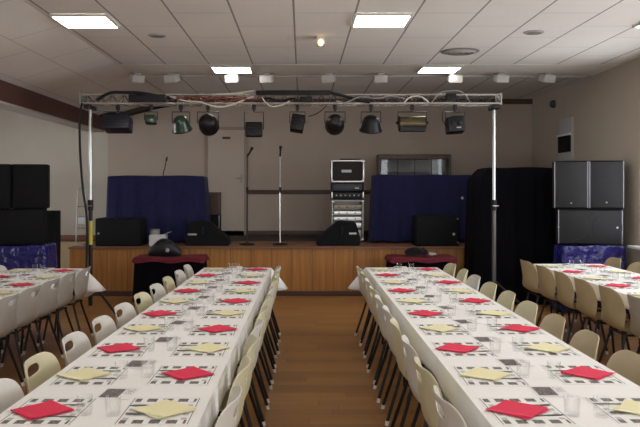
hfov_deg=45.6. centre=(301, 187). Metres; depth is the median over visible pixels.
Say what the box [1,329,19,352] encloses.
shell chair
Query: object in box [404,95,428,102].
cable
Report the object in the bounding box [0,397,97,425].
placemat
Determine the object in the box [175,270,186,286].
shell chair
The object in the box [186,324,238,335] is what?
placemat
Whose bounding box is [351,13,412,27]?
recessed light
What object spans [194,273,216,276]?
napkin
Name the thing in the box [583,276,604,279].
napkin
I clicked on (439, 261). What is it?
side table
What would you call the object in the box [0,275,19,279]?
placemat
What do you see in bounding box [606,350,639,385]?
shell chair
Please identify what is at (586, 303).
shell chair
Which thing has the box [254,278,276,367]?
shell chair
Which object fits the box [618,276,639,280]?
placemat
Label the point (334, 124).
lamp
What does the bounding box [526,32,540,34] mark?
grille
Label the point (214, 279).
leaflet
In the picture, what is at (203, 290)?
placemat
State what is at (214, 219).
grille
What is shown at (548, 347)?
napkin
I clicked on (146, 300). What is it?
shell chair
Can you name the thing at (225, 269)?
placemat
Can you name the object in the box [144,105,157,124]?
lamp
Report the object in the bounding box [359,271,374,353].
shell chair
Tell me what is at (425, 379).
shell chair
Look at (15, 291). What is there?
placemat
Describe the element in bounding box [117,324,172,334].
placemat
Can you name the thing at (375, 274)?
placemat
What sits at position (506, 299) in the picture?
shell chair
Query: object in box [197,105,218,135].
lamp
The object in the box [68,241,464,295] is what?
stage
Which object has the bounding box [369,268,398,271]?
placemat
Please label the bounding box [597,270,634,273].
placemat
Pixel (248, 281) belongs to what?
napkin
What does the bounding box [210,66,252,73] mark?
recessed light
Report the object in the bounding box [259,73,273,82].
track spotlight
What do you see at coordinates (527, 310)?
shell chair
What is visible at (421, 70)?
diffuser
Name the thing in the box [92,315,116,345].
shell chair
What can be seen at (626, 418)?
placemat
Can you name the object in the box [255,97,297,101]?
cable
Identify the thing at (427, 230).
loudspeaker
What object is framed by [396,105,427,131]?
lamp
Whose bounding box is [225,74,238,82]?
track spotlight
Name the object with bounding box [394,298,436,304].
placemat
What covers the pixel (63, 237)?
trim
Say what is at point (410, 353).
shell chair
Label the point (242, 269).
placemat
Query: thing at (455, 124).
lamp
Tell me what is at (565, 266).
placemat
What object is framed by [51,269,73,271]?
napkin
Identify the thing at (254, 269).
napkin
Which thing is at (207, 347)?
napkin
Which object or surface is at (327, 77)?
track spotlight
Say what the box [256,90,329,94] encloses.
strip
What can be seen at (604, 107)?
wall
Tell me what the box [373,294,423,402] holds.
shell chair
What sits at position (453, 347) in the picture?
napkin
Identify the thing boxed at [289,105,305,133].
lamp
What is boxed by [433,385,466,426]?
shell chair
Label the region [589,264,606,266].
napkin
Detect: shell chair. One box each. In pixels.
[0,265,37,341]
[0,278,63,366]
[0,284,40,381]
[0,293,24,385]
[0,378,24,413]
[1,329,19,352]
[22,271,75,354]
[24,352,60,393]
[42,266,93,343]
[62,331,91,365]
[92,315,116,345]
[114,302,136,329]
[134,292,152,315]
[150,283,165,303]
[163,276,175,294]
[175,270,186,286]
[184,264,193,279]
[212,356,250,426]
[215,385,241,426]
[217,334,257,426]
[230,318,262,426]
[237,305,269,426]
[252,285,275,383]
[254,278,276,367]
[256,294,272,402]
[259,271,279,353]
[263,266,280,342]
[355,266,369,340]
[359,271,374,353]
[363,278,379,367]
[367,286,421,383]
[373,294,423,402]
[381,305,424,425]
[390,318,439,426]
[401,335,447,426]
[414,356,444,426]
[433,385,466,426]
[443,263,455,276]
[456,268,467,283]
[465,275,480,290]
[479,282,496,300]
[497,290,515,311]
[514,301,537,324]
[520,259,567,331]
[536,264,583,334]
[539,313,565,340]
[554,270,608,354]
[569,330,598,359]
[574,257,620,327]
[574,277,630,353]
[597,262,639,337]
[598,285,639,362]
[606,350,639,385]
[627,294,639,353]
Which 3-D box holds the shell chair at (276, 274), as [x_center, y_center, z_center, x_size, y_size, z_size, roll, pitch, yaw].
[-0.465,1.281,7.883,0.467,0.805,0.499,0,0,-3]
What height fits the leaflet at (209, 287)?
0.001 m
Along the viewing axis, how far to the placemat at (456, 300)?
6.14 m
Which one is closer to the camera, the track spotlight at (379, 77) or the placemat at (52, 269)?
the placemat at (52, 269)
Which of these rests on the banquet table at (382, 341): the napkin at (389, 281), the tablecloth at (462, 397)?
the tablecloth at (462, 397)
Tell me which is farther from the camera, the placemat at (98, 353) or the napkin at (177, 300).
the napkin at (177, 300)
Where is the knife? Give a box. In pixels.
[536,414,563,415]
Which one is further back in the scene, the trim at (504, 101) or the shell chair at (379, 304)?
the trim at (504, 101)
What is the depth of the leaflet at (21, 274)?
8.07 m
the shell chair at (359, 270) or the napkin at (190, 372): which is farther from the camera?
the shell chair at (359, 270)
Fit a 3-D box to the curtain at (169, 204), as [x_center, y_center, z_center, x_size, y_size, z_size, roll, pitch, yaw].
[-2.454,0.351,12.976,1.841,1.123,0.755,0,0,0]
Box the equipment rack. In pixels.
[331,200,363,240]
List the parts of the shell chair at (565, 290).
leg, seat frame, leg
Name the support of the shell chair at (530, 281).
on the floor
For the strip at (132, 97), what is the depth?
9.95 m
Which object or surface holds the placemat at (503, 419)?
on the tablecloth at (462, 397)
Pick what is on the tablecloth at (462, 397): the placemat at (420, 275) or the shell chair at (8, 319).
the placemat at (420, 275)
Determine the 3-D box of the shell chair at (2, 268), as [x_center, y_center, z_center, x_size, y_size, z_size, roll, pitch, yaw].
[-3.250,1.281,8.531,0.467,0.805,0.499,0,0,3]
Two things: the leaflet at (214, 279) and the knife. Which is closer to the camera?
the knife
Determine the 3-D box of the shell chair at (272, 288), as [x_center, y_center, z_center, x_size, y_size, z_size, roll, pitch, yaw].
[-0.470,1.281,6.726,0.467,0.805,0.499,0,0,1]
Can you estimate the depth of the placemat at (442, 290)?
6.73 m
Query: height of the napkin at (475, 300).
0.007 m
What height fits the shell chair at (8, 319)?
0.805 m
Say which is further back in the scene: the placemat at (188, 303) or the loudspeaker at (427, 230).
the loudspeaker at (427, 230)
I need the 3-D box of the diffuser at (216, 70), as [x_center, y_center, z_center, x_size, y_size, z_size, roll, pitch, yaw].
[-1.000,-1.694,10.880,0.528,0.012,0.528,0,0,0]
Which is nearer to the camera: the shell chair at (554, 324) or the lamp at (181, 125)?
the shell chair at (554, 324)
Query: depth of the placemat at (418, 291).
6.73 m
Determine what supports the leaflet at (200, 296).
on the tablecloth at (103, 412)
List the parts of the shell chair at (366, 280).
leg, leg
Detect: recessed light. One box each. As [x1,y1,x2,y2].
[49,14,120,28]
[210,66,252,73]
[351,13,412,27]
[416,66,462,73]
[632,22,639,27]
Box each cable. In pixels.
[78,103,87,267]
[96,91,179,101]
[100,106,171,116]
[170,96,253,107]
[172,96,261,102]
[185,96,249,98]
[213,90,255,94]
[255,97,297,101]
[262,97,289,106]
[330,91,369,102]
[336,95,404,102]
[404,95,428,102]
[432,90,469,101]
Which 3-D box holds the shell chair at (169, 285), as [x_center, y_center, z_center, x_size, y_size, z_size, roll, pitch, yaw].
[-1.128,1.281,7.457,0.467,0.805,0.499,0,0,-2]
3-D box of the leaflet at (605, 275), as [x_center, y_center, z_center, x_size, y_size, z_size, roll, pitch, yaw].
[3.215,0.924,8.024,0.150,0.001,0.185,0,0,-13]
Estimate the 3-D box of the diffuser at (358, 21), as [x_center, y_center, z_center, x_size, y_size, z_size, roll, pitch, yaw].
[0.800,-1.694,7.700,0.528,0.012,0.528,0,0,0]
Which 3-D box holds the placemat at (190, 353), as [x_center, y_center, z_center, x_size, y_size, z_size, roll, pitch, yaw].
[-0.581,0.925,4.372,0.305,0.001,0.405,0,0,0]
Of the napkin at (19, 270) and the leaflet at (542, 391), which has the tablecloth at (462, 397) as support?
the leaflet at (542, 391)
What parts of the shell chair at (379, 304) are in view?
leg, leg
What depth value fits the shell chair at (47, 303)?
7.22 m
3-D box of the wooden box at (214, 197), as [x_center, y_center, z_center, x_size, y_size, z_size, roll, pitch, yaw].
[-1.605,0.276,13.695,0.270,0.400,0.310,0,0,0]
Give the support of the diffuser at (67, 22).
attached to the recessed light at (69, 21)
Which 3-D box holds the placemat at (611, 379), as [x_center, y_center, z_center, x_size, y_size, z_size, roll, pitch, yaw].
[1.390,0.925,3.778,0.305,0.001,0.405,0,0,1]
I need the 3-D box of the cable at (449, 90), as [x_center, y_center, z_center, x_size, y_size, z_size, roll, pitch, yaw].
[1.972,-1.216,10.060,0.515,0.164,0.015,0,0,0]
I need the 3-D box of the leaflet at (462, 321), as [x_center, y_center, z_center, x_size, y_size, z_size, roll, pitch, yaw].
[1.140,0.924,5.265,0.150,0.001,0.185,0,0,-13]
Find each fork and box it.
[63,403,84,405]
[125,413,144,414]
[609,411,628,413]
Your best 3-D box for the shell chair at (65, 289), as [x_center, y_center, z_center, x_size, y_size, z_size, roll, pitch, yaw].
[-2.599,1.281,7.880,0.467,0.805,0.499,0,0,0]
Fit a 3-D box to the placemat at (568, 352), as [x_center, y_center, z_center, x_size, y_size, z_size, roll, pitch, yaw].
[1.390,0.925,4.379,0.305,0.001,0.405,0,0,0]
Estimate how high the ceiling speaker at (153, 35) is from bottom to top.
0.019 m
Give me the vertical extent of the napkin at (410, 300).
0.006 m
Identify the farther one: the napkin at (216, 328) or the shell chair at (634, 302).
the shell chair at (634, 302)
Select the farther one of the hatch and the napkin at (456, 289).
the hatch
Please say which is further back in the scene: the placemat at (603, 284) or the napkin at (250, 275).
the napkin at (250, 275)
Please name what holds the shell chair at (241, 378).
on the floor
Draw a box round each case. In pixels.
[329,160,364,182]
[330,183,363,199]
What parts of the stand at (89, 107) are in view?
leg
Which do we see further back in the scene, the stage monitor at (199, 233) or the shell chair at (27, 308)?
the stage monitor at (199, 233)
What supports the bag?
on the side table at (148, 270)
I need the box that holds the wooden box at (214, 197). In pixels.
[209,192,220,214]
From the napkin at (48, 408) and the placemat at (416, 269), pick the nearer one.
the napkin at (48, 408)
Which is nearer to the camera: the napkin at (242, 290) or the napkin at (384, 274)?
the napkin at (242, 290)
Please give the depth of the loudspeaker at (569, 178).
10.24 m
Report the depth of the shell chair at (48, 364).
4.04 m
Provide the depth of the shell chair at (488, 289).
6.96 m
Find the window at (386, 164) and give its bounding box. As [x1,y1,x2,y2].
[376,154,450,174]
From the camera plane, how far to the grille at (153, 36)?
8.49 m
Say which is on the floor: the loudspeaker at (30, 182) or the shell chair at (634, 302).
the shell chair at (634, 302)
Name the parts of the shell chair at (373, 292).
leg, leg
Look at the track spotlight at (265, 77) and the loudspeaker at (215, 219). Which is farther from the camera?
the loudspeaker at (215, 219)
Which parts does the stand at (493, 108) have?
leg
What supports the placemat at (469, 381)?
on the tablecloth at (462, 397)
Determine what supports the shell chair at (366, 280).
on the floor
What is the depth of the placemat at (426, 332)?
4.86 m
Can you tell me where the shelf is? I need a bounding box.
[380,171,447,171]
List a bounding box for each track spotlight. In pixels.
[129,73,144,82]
[164,73,179,82]
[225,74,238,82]
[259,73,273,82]
[322,73,335,82]
[375,73,387,82]
[447,73,462,82]
[493,73,508,82]
[538,73,555,82]
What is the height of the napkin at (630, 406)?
0.007 m
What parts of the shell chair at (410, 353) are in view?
leg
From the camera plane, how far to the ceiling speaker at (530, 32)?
8.28 m
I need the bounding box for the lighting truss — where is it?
[79,93,501,105]
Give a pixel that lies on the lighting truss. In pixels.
(82, 97)
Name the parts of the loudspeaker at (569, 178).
edge trim, edge trim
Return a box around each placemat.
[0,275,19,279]
[0,282,42,287]
[0,290,21,296]
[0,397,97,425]
[3,269,38,272]
[21,275,62,279]
[43,269,78,272]
[47,366,128,385]
[86,342,153,357]
[111,397,202,425]
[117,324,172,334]
[138,310,188,318]
[145,365,218,384]
[156,298,199,305]
[168,342,229,356]
[170,289,210,294]
[183,280,218,285]
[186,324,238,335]
[194,274,225,277]
[200,309,246,318]
[202,268,231,271]
[211,298,252,305]
[220,288,256,294]
[228,281,260,285]
[234,274,264,277]
[239,268,267,271]
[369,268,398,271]
[373,273,406,277]
[380,280,414,285]
[386,288,424,293]
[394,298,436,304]
[403,309,453,318]
[410,268,440,271]
[416,324,473,335]
[418,274,450,277]
[426,280,463,285]
[430,342,498,356]
[436,288,477,293]
[449,298,496,304]
[452,366,530,385]
[466,310,519,318]
[476,397,578,425]
[483,323,546,334]
[507,341,580,355]
[539,364,628,384]
[541,265,573,267]
[556,270,593,273]
[578,276,617,280]
[579,265,611,267]
[582,397,639,424]
[596,283,639,288]
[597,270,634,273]
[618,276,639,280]
[624,292,639,296]
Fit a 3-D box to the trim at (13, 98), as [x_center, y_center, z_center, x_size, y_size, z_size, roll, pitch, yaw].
[-3.930,-1.530,5.550,0.270,0.920,18.100,0,0,0]
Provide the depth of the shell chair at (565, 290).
7.74 m
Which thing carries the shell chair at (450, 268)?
on the floor
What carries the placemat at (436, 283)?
on the tablecloth at (462, 397)
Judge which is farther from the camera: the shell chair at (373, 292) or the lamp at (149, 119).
the lamp at (149, 119)
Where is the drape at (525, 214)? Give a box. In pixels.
[464,167,557,304]
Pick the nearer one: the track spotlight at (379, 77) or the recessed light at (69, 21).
the recessed light at (69, 21)
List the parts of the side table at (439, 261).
cable coil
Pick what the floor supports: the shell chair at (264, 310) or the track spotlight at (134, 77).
the shell chair at (264, 310)
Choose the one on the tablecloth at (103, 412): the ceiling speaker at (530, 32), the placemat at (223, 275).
the placemat at (223, 275)
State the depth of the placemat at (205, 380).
3.69 m
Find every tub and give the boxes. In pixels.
[149,229,159,234]
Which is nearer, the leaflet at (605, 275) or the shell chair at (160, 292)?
the shell chair at (160, 292)
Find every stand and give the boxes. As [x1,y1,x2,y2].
[73,104,118,316]
[239,147,254,244]
[272,146,287,244]
[488,104,520,303]
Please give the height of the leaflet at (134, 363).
0.001 m
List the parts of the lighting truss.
plate, socket strip, socket strip, plate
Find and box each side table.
[132,254,208,303]
[384,247,456,277]
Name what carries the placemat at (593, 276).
on the tablecloth at (594, 285)
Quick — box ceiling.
[0,0,639,114]
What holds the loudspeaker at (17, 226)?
on the tarpaulin at (25, 256)
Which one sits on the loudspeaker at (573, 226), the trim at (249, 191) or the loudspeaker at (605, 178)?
the loudspeaker at (605, 178)
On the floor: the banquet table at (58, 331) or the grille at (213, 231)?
the banquet table at (58, 331)
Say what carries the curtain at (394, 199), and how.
on the stage
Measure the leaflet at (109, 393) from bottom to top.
0.001 m
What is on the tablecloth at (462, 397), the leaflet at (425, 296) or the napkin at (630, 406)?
the leaflet at (425, 296)
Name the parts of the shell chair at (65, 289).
leg, leg, seat frame, leg, leg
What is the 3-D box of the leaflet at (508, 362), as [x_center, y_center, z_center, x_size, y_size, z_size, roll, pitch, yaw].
[1.128,0.924,4.027,0.150,0.001,0.185,0,0,-3]
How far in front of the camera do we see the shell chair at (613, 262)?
9.42 m
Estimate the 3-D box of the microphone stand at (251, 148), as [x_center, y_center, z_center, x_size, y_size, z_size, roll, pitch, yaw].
[-0.885,0.126,12.260,0.256,1.581,0.256,0,0,0]
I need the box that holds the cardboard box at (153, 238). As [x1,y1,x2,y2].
[149,232,168,245]
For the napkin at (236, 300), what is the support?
on the placemat at (214, 303)
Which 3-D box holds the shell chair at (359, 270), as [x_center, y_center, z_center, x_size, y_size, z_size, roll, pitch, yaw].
[0.842,1.281,8.459,0.467,0.805,0.499,0,0,-4]
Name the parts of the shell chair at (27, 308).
leg, seat frame, leg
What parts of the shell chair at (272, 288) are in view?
leg, leg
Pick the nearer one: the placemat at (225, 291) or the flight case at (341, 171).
the placemat at (225, 291)
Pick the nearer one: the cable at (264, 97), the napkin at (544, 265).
the napkin at (544, 265)
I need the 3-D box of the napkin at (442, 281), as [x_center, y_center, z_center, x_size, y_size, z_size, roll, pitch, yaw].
[1.426,0.916,7.421,0.205,0.006,0.205,0,0,-43]
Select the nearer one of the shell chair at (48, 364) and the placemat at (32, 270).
the shell chair at (48, 364)
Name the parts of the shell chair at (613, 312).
leg, seat frame, leg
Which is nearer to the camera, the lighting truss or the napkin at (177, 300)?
the napkin at (177, 300)
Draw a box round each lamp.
[102,105,132,133]
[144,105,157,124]
[172,105,192,133]
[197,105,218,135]
[244,105,263,136]
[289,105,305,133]
[324,105,345,134]
[359,105,381,133]
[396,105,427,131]
[445,105,465,134]
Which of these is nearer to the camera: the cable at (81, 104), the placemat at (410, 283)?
the placemat at (410, 283)
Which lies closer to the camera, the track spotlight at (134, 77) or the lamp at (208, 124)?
the lamp at (208, 124)
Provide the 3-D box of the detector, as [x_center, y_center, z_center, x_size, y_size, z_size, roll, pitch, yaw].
[4.375,-1.470,13.300,0.090,0.140,0.140,0,0,0]
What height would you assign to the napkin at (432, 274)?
0.007 m
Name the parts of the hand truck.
plate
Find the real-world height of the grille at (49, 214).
1.315 m
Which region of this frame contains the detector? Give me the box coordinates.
[549,100,555,107]
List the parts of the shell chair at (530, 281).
seat frame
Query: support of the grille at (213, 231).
attached to the stage monitor at (199, 233)
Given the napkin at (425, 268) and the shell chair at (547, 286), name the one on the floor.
the shell chair at (547, 286)
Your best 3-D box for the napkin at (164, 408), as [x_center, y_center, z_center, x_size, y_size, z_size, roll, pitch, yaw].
[-0.570,0.915,3.158,0.210,0.007,0.210,0,0,-44]
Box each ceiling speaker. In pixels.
[148,33,165,37]
[523,30,543,34]
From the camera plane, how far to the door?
14.58 m
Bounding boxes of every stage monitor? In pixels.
[184,220,230,245]
[316,220,360,245]
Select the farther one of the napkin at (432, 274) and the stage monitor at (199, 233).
the stage monitor at (199, 233)
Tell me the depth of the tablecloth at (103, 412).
4.03 m
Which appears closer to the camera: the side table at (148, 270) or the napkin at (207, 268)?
the napkin at (207, 268)
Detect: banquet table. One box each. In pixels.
[8,300,59,343]
[381,335,405,386]
[556,290,624,345]
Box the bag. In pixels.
[148,238,181,255]
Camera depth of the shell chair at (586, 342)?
4.59 m
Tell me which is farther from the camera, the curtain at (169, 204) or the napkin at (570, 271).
the curtain at (169, 204)
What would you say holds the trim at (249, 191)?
attached to the wall at (306, 157)
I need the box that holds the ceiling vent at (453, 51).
[441,48,479,55]
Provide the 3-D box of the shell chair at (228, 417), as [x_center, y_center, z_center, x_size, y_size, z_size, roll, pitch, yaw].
[-0.495,1.281,3.257,0.467,0.805,0.499,0,0,3]
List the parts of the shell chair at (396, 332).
leg, leg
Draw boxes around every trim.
[0,80,103,131]
[61,235,94,240]
[93,236,367,240]
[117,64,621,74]
[119,99,532,113]
[144,75,594,76]
[248,190,370,193]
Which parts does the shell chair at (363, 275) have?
leg, leg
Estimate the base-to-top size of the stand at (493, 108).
2.790 m
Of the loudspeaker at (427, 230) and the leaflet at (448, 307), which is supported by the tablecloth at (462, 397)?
the leaflet at (448, 307)
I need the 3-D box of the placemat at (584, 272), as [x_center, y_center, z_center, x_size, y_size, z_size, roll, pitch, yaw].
[3.005,0.925,8.341,0.305,0.001,0.405,0,0,-1]
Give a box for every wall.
[0,104,531,268]
[532,57,639,311]
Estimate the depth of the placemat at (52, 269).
8.42 m
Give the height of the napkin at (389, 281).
0.006 m
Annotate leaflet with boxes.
[0,280,14,282]
[20,274,35,275]
[95,387,139,398]
[123,359,159,367]
[153,336,182,342]
[167,320,195,324]
[186,306,208,309]
[196,295,216,298]
[206,286,223,288]
[214,279,230,280]
[406,278,422,280]
[415,286,431,288]
[423,295,441,297]
[437,305,461,309]
[451,319,480,323]
[472,336,503,342]
[496,358,533,366]
[529,386,573,396]
[599,274,613,276]
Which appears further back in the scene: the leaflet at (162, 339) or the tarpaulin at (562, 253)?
the tarpaulin at (562, 253)
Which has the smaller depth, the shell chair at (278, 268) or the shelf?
the shell chair at (278, 268)
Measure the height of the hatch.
0.700 m
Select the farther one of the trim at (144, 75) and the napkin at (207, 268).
the trim at (144, 75)
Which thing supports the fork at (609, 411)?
on the placemat at (626, 418)
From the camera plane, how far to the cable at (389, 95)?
9.99 m
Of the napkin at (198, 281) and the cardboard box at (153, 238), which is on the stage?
the cardboard box at (153, 238)
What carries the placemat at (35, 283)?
on the tablecloth at (94, 285)
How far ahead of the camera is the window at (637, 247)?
9.84 m
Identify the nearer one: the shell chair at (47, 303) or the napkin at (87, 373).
the napkin at (87, 373)
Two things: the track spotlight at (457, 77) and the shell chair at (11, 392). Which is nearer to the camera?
the shell chair at (11, 392)
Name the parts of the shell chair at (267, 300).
leg, leg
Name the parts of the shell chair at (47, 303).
leg, leg, leg, seat frame, leg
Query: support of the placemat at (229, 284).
on the tablecloth at (103, 412)
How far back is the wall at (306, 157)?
14.60 m
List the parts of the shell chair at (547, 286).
leg, seat frame, leg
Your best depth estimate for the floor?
7.45 m
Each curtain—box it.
[106,175,210,242]
[368,175,470,242]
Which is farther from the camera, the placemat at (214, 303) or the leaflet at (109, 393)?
the placemat at (214, 303)
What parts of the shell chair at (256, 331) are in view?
leg, leg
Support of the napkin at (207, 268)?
on the placemat at (225, 269)
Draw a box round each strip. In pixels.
[129,94,165,101]
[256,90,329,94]
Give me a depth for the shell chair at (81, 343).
4.63 m
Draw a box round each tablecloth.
[0,268,287,426]
[0,269,105,305]
[348,267,639,426]
[533,264,639,309]
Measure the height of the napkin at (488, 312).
0.006 m
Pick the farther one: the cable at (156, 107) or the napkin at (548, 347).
the cable at (156, 107)
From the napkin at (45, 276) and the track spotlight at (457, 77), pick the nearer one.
the napkin at (45, 276)
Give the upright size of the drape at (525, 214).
1.975 m
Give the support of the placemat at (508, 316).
on the tablecloth at (462, 397)
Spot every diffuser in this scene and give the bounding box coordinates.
[53,17,116,27]
[213,68,250,72]
[353,16,409,26]
[418,68,458,72]
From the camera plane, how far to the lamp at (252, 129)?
10.04 m
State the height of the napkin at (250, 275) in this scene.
0.007 m
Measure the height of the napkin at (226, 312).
0.007 m
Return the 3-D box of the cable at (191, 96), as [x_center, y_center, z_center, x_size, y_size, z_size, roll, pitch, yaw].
[-1.120,-1.197,10.071,0.865,0.047,0.023,0,0,0]
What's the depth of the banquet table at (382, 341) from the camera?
7.29 m
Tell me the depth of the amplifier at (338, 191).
13.02 m
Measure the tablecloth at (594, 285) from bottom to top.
0.210 m
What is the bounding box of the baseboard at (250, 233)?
[224,231,367,235]
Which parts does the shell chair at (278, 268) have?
leg, leg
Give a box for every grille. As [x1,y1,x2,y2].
[46,212,52,242]
[151,35,163,37]
[207,221,228,237]
[210,216,218,227]
[318,221,337,237]
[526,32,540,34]
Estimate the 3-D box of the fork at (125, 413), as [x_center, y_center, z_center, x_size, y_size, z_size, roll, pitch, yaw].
[-0.623,0.920,3.092,0.193,0.006,0.023,0,0,3]
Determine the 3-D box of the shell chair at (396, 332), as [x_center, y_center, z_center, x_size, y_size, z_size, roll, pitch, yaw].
[0.812,1.281,4.993,0.467,0.805,0.499,0,0,4]
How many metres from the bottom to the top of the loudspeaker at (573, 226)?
0.476 m
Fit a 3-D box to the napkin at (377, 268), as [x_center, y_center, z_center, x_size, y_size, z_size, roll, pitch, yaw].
[0.887,0.915,8.601,0.210,0.007,0.210,0,0,-44]
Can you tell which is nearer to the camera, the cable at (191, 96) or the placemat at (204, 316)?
the placemat at (204, 316)
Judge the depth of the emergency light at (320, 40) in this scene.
8.53 m
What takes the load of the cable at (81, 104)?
hanging from the lighting truss
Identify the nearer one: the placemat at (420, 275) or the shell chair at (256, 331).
the shell chair at (256, 331)
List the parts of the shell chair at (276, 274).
leg, leg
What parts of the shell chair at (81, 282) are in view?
leg, leg, leg, leg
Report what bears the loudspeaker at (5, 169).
on the loudspeaker at (17, 226)
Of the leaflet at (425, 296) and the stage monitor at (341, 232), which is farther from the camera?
the stage monitor at (341, 232)
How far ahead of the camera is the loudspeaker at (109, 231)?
11.96 m
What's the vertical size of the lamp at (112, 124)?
0.377 m
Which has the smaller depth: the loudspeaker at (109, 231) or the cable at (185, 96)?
the cable at (185, 96)
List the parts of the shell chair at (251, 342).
leg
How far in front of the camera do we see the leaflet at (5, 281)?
7.51 m
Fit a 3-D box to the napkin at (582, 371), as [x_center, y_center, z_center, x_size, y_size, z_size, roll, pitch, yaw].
[1.420,0.916,3.776,0.202,0.006,0.202,0,0,-43]
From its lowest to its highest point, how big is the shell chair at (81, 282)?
0.805 m
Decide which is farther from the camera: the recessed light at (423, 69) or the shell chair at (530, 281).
the recessed light at (423, 69)
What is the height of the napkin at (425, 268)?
0.007 m
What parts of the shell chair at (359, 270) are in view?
leg, leg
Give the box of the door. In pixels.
[204,127,246,235]
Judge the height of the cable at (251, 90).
0.074 m
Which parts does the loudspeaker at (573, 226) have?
edge trim, edge trim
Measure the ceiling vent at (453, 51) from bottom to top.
0.028 m
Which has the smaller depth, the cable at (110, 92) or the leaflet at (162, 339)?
the leaflet at (162, 339)
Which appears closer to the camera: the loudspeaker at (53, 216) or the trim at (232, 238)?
the loudspeaker at (53, 216)
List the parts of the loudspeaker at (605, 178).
edge trim, edge trim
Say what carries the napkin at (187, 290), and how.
on the placemat at (203, 290)
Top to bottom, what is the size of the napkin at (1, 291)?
0.006 m
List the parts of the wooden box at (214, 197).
panel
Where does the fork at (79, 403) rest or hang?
on the placemat at (12, 418)
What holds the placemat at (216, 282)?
on the tablecloth at (103, 412)
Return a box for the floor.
[0,296,639,426]
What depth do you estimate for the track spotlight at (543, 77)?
11.18 m
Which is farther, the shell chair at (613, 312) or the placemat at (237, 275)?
the placemat at (237, 275)
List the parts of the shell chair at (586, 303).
leg, seat frame, leg, leg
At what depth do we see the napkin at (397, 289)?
6.79 m
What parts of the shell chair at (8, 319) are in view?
leg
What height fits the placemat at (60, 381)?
0.001 m
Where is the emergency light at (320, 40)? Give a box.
[316,36,324,46]
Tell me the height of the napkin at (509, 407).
0.006 m
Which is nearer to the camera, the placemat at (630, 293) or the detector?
the placemat at (630, 293)
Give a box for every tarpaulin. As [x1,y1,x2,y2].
[0,243,57,269]
[551,244,626,313]
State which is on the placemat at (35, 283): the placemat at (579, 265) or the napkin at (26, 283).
the napkin at (26, 283)
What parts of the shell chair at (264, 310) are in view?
leg, leg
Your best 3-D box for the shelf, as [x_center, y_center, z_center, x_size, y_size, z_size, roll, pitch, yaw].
[2.070,-0.310,14.160,1.260,0.018,0.240,0,0,0]
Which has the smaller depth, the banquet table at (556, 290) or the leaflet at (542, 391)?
the leaflet at (542, 391)
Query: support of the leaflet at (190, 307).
on the tablecloth at (103, 412)
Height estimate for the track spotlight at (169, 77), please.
0.151 m
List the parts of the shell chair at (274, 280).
leg, leg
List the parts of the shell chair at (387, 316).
leg, leg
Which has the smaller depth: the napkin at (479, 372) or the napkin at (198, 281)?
the napkin at (479, 372)
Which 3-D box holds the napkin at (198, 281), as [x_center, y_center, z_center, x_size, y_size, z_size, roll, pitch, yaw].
[-1.003,0.915,7.397,0.210,0.007,0.210,0,0,-40]
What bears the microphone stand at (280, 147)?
on the stage
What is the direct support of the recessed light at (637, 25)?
in the ceiling
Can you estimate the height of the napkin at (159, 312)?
0.006 m
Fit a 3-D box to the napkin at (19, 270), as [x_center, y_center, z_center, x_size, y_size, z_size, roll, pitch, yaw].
[-3.145,0.916,8.451,0.203,0.006,0.203,0,0,44]
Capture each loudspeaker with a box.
[0,164,11,208]
[0,208,46,244]
[12,164,49,208]
[46,210,60,268]
[95,217,146,245]
[210,214,220,228]
[412,215,458,245]
[552,161,587,208]
[556,208,622,244]
[588,160,623,208]
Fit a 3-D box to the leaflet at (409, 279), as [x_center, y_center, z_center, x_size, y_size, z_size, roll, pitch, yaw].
[1.138,0.924,7.678,0.150,0.001,0.185,0,0,3]
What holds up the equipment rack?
on the stage
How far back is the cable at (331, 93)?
10.04 m
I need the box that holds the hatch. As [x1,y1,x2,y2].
[556,117,573,160]
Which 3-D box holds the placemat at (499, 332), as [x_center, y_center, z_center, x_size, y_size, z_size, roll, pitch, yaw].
[1.390,0.925,4.990,0.305,0.001,0.405,0,0,-1]
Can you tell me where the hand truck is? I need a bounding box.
[73,187,86,245]
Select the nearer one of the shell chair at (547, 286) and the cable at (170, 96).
the shell chair at (547, 286)
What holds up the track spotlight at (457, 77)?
attached to the ceiling
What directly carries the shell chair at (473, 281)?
on the floor
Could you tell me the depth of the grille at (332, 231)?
12.05 m
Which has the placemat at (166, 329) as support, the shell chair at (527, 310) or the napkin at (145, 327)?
the napkin at (145, 327)
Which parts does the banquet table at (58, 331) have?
leg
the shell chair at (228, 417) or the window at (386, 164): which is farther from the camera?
the window at (386, 164)
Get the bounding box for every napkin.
[0,290,14,293]
[7,269,30,271]
[9,282,34,285]
[10,400,73,419]
[34,275,57,277]
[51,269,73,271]
[56,367,110,380]
[97,343,140,352]
[123,324,162,331]
[132,399,195,418]
[142,310,175,316]
[159,298,190,303]
[162,366,214,379]
[173,288,201,292]
[184,343,229,352]
[187,280,210,283]
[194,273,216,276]
[198,324,237,332]
[205,268,223,269]
[211,309,243,315]
[220,298,250,302]
[228,288,256,292]
[234,280,260,283]
[241,273,264,276]
[246,268,267,270]
[372,267,390,269]
[377,273,398,275]
[380,280,404,283]
[387,288,416,292]
[397,298,427,302]
[409,310,443,315]
[419,267,437,269]
[419,324,459,331]
[428,273,447,276]
[435,343,479,352]
[437,280,459,283]
[446,288,474,292]
[459,298,490,302]
[459,367,510,380]
[477,310,511,315]
[486,399,549,418]
[501,324,540,331]
[524,342,569,352]
[544,265,561,266]
[561,366,613,379]
[562,270,583,272]
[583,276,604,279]
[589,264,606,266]
[604,283,631,286]
[608,270,631,272]
[612,399,639,414]
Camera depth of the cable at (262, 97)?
10.02 m
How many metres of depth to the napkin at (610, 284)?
7.13 m
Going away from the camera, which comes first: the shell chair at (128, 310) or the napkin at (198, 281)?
the shell chair at (128, 310)

